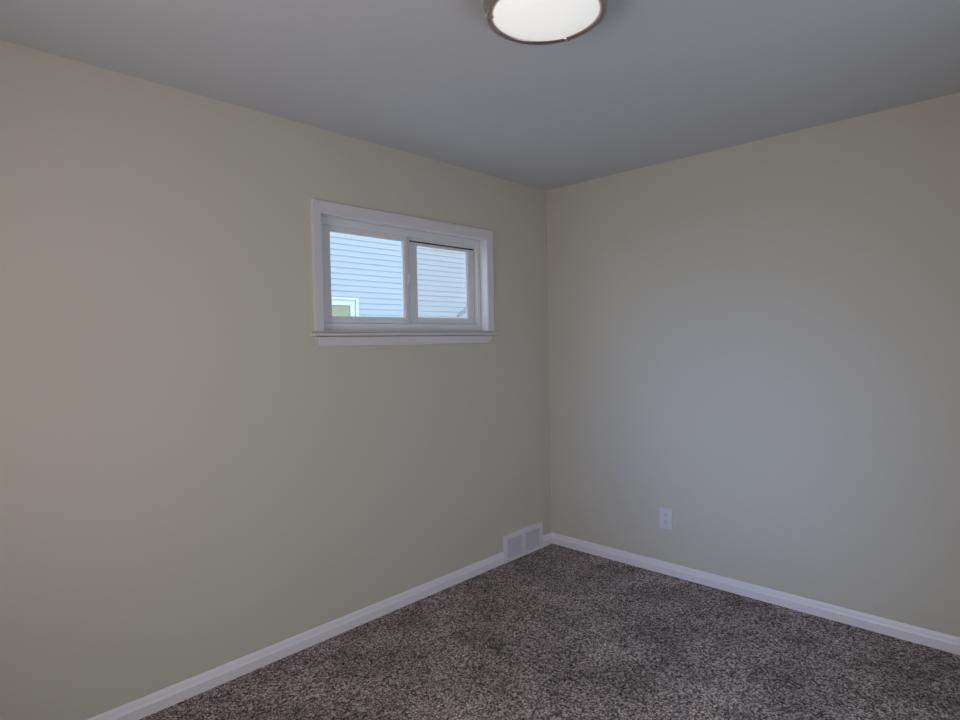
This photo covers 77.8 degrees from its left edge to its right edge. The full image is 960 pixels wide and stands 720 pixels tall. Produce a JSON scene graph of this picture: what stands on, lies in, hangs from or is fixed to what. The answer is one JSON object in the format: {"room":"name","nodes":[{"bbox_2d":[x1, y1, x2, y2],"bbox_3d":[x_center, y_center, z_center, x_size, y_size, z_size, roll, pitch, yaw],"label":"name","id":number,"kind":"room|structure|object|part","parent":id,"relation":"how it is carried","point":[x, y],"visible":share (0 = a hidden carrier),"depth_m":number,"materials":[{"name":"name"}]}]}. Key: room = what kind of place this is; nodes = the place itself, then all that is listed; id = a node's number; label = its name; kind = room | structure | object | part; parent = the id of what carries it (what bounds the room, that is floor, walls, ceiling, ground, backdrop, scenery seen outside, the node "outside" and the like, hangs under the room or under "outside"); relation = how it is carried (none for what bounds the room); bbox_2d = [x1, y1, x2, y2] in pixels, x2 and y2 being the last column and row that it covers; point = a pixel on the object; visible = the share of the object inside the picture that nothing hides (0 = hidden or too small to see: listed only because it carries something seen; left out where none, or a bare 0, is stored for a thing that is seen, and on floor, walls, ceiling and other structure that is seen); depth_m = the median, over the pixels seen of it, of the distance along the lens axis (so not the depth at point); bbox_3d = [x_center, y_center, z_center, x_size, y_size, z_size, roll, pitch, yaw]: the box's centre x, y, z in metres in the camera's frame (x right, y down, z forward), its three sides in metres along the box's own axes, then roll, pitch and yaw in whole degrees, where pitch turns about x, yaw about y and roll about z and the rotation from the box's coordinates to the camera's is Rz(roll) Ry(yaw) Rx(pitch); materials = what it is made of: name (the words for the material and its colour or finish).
{"room":"empty bedroom","nodes":[
{"label":"empty bedroom","id":0,"kind":"room"},
{"bbox_2d":[0,40,550,719],"bbox_3d":[-0.857,0.182,2.844,0.150,2.560,3.700,1,2,44],"label":"wall","id":1,"kind":"structure","parent":0,"point":[192,484],"depth_m":2.45,"materials":[{"name":"paint"}]},
{"bbox_2d":[87,532,551,719],"bbox_3d":[-0.775,1.306,2.822,0.014,0.072,3.700,1,2,44],"label":"baseboard","id":2,"kind":"structure","parent":1,"relation":"attached to","point":[140,708],"depth_m":2.71,"materials":[{"name":"white wood"}]},
{"bbox_2d":[310,199,496,346],"bbox_3d":[-0.401,-0.430,3.280,0.174,0.693,1.279,1,2,44],"label":"window","id":3,"kind":"structure","parent":1,"relation":"in","point":[479,269],"depth_m":3.25,"materials":[{"name":"white paint"}]},
{"bbox_3d":[-0.598,-0.436,3.102,0.022,0.490,0.548,1,2,44],"label":"sash","id":4,"kind":"part","parent":3,"relation":"part of","materials":[{"name":"white plastic"}]},
{"bbox_3d":[-0.428,-0.439,3.313,0.090,0.560,1.148,1,2,44],"label":"frame","id":5,"kind":"part","parent":3,"relation":"part of","materials":[{"name":"white plastic"}]},
{"bbox_3d":[-0.345,-0.145,3.241,0.034,0.022,1.279,1,2,44],"label":"sill","id":6,"kind":"part","parent":3,"relation":"part of","materials":[{"name":"white paint"}]},
{"bbox_3d":[-0.225,-0.457,3.535,0.023,0.490,0.515,1,2,44],"label":"sash","id":7,"kind":"part","parent":3,"relation":"part of","materials":[{"name":"white plastic"}]},
{"bbox_2d":[503,522,542,563],"bbox_3d":[0.290,1.200,3.928,0.019,0.175,0.392,1,2,44],"label":"air vent","id":8,"kind":"object","parent":1,"relation":"in","point":[531,536],"visible":1,"depth_m":3.91,"materials":[{"name":"white metal"}]},
{"bbox_2d":[508,535,521,558],"bbox_3d":[0.221,1.207,3.858,0.013,0.131,0.149,1,2,44],"label":"grille","id":9,"kind":"object","parent":8,"relation":"attached to","point":[514,541],"depth_m":3.86,"materials":[{"name":"metal"}]},
{"bbox_2d":[526,528,538,550],"bbox_3d":[0.346,1.201,3.988,0.013,0.131,0.151,1,2,44],"label":"grille","id":10,"kind":"object","parent":8,"relation":"attached to","point":[532,534],"depth_m":3.99,"materials":[{"name":"metal"}]},
{"bbox_2d":[0,0,959,190],"bbox_3d":[0.189,-1.146,1.775,3.120,0.120,4.000,1,2,44],"label":"ceiling","id":11,"kind":"structure","parent":0,"point":[654,82],"depth_m":2.23,"materials":[{"name":"paint"}]},
{"bbox_2d":[484,0,607,44],"bbox_3d":[0.193,-1.030,1.751,0.365,0.110,0.365,1,2,44],"label":"ceiling light","id":12,"kind":"object","parent":11,"relation":"attached to","point":[529,22],"visible":1,"depth_m":1.73,"materials":[{"name":"white glass"}]},
{"bbox_2d":[139,544,959,719],"bbox_3d":[0.239,1.413,1.854,2.820,0.120,3.700,1,2,44],"label":"floor","id":13,"kind":"structure","parent":0,"point":[552,631],"depth_m":2.59,"materials":[{"name":"carpet"}]},
{"bbox_2d":[546,92,959,637],"bbox_3d":[1.547,0.124,3.204,3.120,2.560,0.150,1,2,44],"label":"wall","id":14,"kind":"structure","parent":0,"point":[757,343],"depth_m":3.09,"materials":[{"name":"paint"}]},
{"bbox_2d":[659,507,671,529],"bbox_3d":[1.109,0.946,3.555,0.081,0.128,0.009,1,2,44],"label":"wall outlet","id":15,"kind":"object","parent":14,"relation":"attached to","point":[665,514],"visible":1,"depth_m":3.55,"materials":[{"name":"white plastic"}]},
{"bbox_2d":[552,532,959,654],"bbox_3d":[1.512,1.250,3.180,2.820,0.072,0.014,1,2,44],"label":"baseboard","id":16,"kind":"structure","parent":14,"relation":"attached to","point":[937,640],"depth_m":3.12,"materials":[{"name":"white wood"}]},
{"label":"outside","id":17,"kind":"structure","parent":0,"visible":0},
{"bbox_3d":[-6.789,1.857,12.576,21.840,0.200,34.000,1,2,44],"label":"ground","id":18,"kind":"structure","parent":17,"visible":0},
{"bbox_2d":[330,232,465,317],"bbox_3d":[-4.635,-2.403,13.070,7.900,8.200,20.600,1,2,44],"label":"house","id":19,"kind":"structure","parent":18,"relation":"on","point":[366,272],"depth_m":11.03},
{"bbox_3d":[-2.548,-0.406,10.197,0.020,1.072,0.765,1,2,44],"label":"pane","id":20,"kind":"part","parent":19,"relation":"part of","materials":[{"name":"glass"}]},
{"bbox_3d":[-2.540,-0.400,10.190,0.040,1.284,0.993,1,2,44],"label":"sash","id":21,"kind":"part","parent":19,"relation":"part of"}
]}

